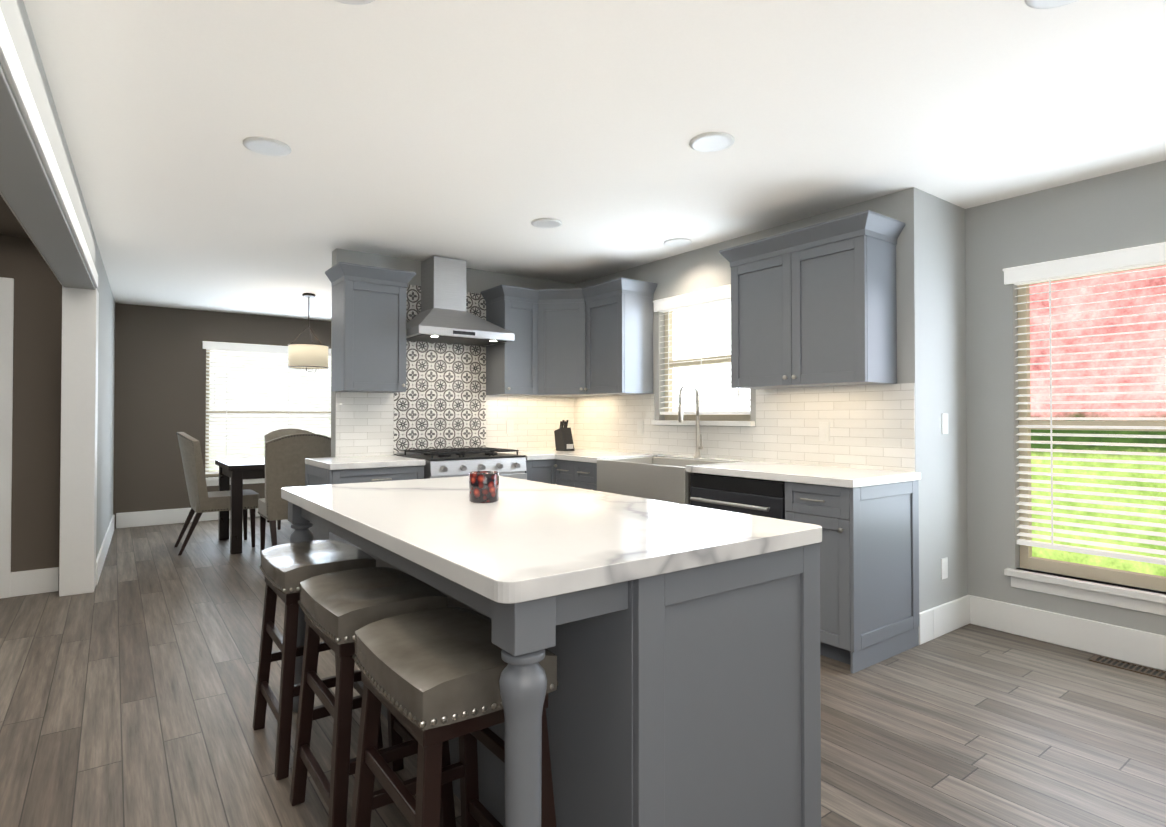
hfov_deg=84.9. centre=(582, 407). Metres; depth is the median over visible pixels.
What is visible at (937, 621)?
baseboard
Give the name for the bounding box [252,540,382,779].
stool
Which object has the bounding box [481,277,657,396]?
upper cabinet
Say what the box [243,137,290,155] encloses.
recessed light
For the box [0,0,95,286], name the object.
header beam
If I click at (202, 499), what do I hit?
chair
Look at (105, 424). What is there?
wall
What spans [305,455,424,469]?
countertop
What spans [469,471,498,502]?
candle jar
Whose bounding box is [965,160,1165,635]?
wall
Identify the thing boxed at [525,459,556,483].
base cabinet
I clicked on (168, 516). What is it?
baseboard
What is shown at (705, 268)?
wall
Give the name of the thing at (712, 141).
recessed light
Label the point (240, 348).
window blinds
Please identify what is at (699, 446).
gooseneck faucet
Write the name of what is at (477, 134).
ceiling
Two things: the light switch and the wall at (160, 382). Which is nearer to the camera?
the light switch
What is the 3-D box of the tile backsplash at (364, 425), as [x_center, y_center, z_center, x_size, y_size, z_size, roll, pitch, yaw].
[-0.943,0.128,5.276,2.134,0.475,0.006,1,-1,-36]
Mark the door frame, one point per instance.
(28, 195)
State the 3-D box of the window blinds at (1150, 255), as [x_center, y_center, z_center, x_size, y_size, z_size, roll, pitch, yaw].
[2.854,-0.020,2.987,0.083,1.543,1.540,1,-1,-36]
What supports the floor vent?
in the floor
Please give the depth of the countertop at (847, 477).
3.56 m
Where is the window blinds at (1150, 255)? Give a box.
[1003,242,1165,564]
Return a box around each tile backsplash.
[335,392,573,456]
[394,285,485,454]
[574,383,914,471]
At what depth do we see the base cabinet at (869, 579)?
3.14 m
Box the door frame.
[0,9,98,596]
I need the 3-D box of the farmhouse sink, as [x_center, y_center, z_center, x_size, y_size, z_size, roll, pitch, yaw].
[0.575,0.507,4.369,0.545,0.283,0.874,1,-1,-36]
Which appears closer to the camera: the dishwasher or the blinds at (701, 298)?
the dishwasher
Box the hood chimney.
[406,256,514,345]
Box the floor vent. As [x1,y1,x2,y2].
[1089,655,1165,679]
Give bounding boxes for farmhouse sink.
[597,457,730,504]
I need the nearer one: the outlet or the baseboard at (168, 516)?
the outlet
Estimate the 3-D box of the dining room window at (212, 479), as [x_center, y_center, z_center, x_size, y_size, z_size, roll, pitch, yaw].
[-3.681,0.095,7.961,1.870,1.640,0.155,1,-1,-36]
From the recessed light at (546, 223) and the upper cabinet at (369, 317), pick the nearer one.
the recessed light at (546, 223)
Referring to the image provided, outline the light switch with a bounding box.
[942,414,947,433]
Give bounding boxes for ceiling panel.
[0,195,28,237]
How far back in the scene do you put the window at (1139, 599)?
3.38 m
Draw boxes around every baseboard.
[10,567,58,596]
[96,515,114,584]
[116,508,259,527]
[918,595,973,644]
[974,596,1165,670]
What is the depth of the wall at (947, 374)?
3.62 m
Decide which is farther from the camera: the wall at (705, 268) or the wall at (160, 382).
the wall at (160, 382)
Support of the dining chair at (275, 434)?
on the floor
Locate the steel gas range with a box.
[397,447,526,479]
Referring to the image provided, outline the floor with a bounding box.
[0,516,1165,826]
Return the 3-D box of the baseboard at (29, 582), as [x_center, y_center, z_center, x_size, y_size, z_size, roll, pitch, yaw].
[-4.794,1.176,3.574,2.870,0.165,0.016,1,-1,-36]
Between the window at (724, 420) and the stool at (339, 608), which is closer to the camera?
the stool at (339, 608)
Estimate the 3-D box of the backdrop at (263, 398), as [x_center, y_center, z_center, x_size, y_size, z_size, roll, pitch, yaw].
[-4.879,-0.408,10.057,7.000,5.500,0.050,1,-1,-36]
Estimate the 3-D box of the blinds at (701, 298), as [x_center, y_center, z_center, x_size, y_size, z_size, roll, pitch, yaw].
[0.871,-0.401,4.654,0.083,0.898,0.970,1,-1,-36]
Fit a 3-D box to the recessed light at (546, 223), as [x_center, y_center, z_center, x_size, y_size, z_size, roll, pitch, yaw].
[-0.230,-1.169,4.045,0.200,0.012,0.200,1,-1,-36]
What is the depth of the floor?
2.52 m
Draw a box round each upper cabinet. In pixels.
[325,262,415,392]
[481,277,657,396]
[719,210,904,388]
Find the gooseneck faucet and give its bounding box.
[678,382,702,457]
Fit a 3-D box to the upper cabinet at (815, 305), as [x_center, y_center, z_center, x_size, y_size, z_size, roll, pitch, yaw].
[1.301,-0.563,3.731,0.370,0.867,0.990,1,-1,-36]
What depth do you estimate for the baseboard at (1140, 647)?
3.32 m
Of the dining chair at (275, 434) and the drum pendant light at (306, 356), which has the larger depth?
the dining chair at (275, 434)
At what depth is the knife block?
5.47 m
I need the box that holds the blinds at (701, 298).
[653,284,749,414]
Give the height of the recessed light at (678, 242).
0.012 m
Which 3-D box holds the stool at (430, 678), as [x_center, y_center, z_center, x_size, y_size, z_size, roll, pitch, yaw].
[-0.308,0.881,1.477,0.358,0.701,0.461,1,-1,-36]
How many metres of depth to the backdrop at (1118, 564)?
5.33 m
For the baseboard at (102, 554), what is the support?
attached to the wall at (105, 424)
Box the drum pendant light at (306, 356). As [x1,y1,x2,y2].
[288,293,328,372]
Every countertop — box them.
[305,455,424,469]
[497,450,552,460]
[529,448,920,487]
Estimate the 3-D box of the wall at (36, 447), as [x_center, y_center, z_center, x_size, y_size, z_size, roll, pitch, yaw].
[-4.826,0.039,3.649,2.890,2.440,0.120,1,-1,-36]
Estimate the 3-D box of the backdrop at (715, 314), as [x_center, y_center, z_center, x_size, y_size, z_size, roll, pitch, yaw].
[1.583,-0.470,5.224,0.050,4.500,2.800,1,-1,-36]
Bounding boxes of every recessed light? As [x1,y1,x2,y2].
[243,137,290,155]
[334,0,374,4]
[531,218,561,227]
[663,238,691,246]
[689,132,734,151]
[1024,0,1078,8]
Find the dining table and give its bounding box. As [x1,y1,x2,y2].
[215,458,264,553]
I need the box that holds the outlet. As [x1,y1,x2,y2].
[941,557,947,579]
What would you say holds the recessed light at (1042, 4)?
in the ceiling
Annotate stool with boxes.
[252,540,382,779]
[290,567,455,826]
[350,607,558,826]
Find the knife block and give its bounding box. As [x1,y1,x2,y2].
[554,420,574,450]
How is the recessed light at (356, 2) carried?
in the ceiling
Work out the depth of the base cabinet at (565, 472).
4.92 m
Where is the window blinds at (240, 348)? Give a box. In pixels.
[202,341,330,473]
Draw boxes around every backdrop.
[209,350,330,470]
[673,301,749,411]
[1030,265,1165,576]
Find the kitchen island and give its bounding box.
[281,476,821,826]
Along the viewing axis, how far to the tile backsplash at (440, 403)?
5.13 m
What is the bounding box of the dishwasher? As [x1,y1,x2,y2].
[690,473,784,519]
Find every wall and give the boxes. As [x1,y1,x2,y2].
[0,235,61,571]
[96,241,114,557]
[113,303,330,527]
[331,248,573,456]
[574,187,929,612]
[927,193,967,608]
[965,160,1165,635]
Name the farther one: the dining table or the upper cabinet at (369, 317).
the dining table
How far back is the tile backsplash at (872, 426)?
4.02 m
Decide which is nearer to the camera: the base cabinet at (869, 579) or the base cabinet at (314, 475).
the base cabinet at (869, 579)
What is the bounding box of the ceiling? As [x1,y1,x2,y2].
[23,0,1165,320]
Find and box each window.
[205,350,330,485]
[651,300,754,425]
[1004,264,1165,615]
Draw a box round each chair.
[174,432,258,555]
[258,433,330,553]
[264,428,314,529]
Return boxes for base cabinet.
[305,464,423,549]
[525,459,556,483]
[556,459,576,486]
[575,461,596,490]
[785,480,918,673]
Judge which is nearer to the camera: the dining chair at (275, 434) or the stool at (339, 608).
the stool at (339, 608)
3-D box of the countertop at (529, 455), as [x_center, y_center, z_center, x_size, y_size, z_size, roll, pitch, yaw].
[-0.520,0.384,5.178,0.240,0.040,0.655,1,-1,-36]
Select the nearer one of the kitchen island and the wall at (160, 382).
the kitchen island
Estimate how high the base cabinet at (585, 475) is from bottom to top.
0.875 m
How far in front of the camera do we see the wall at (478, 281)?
5.02 m
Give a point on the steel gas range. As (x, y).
(450, 462)
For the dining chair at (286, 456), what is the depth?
5.21 m

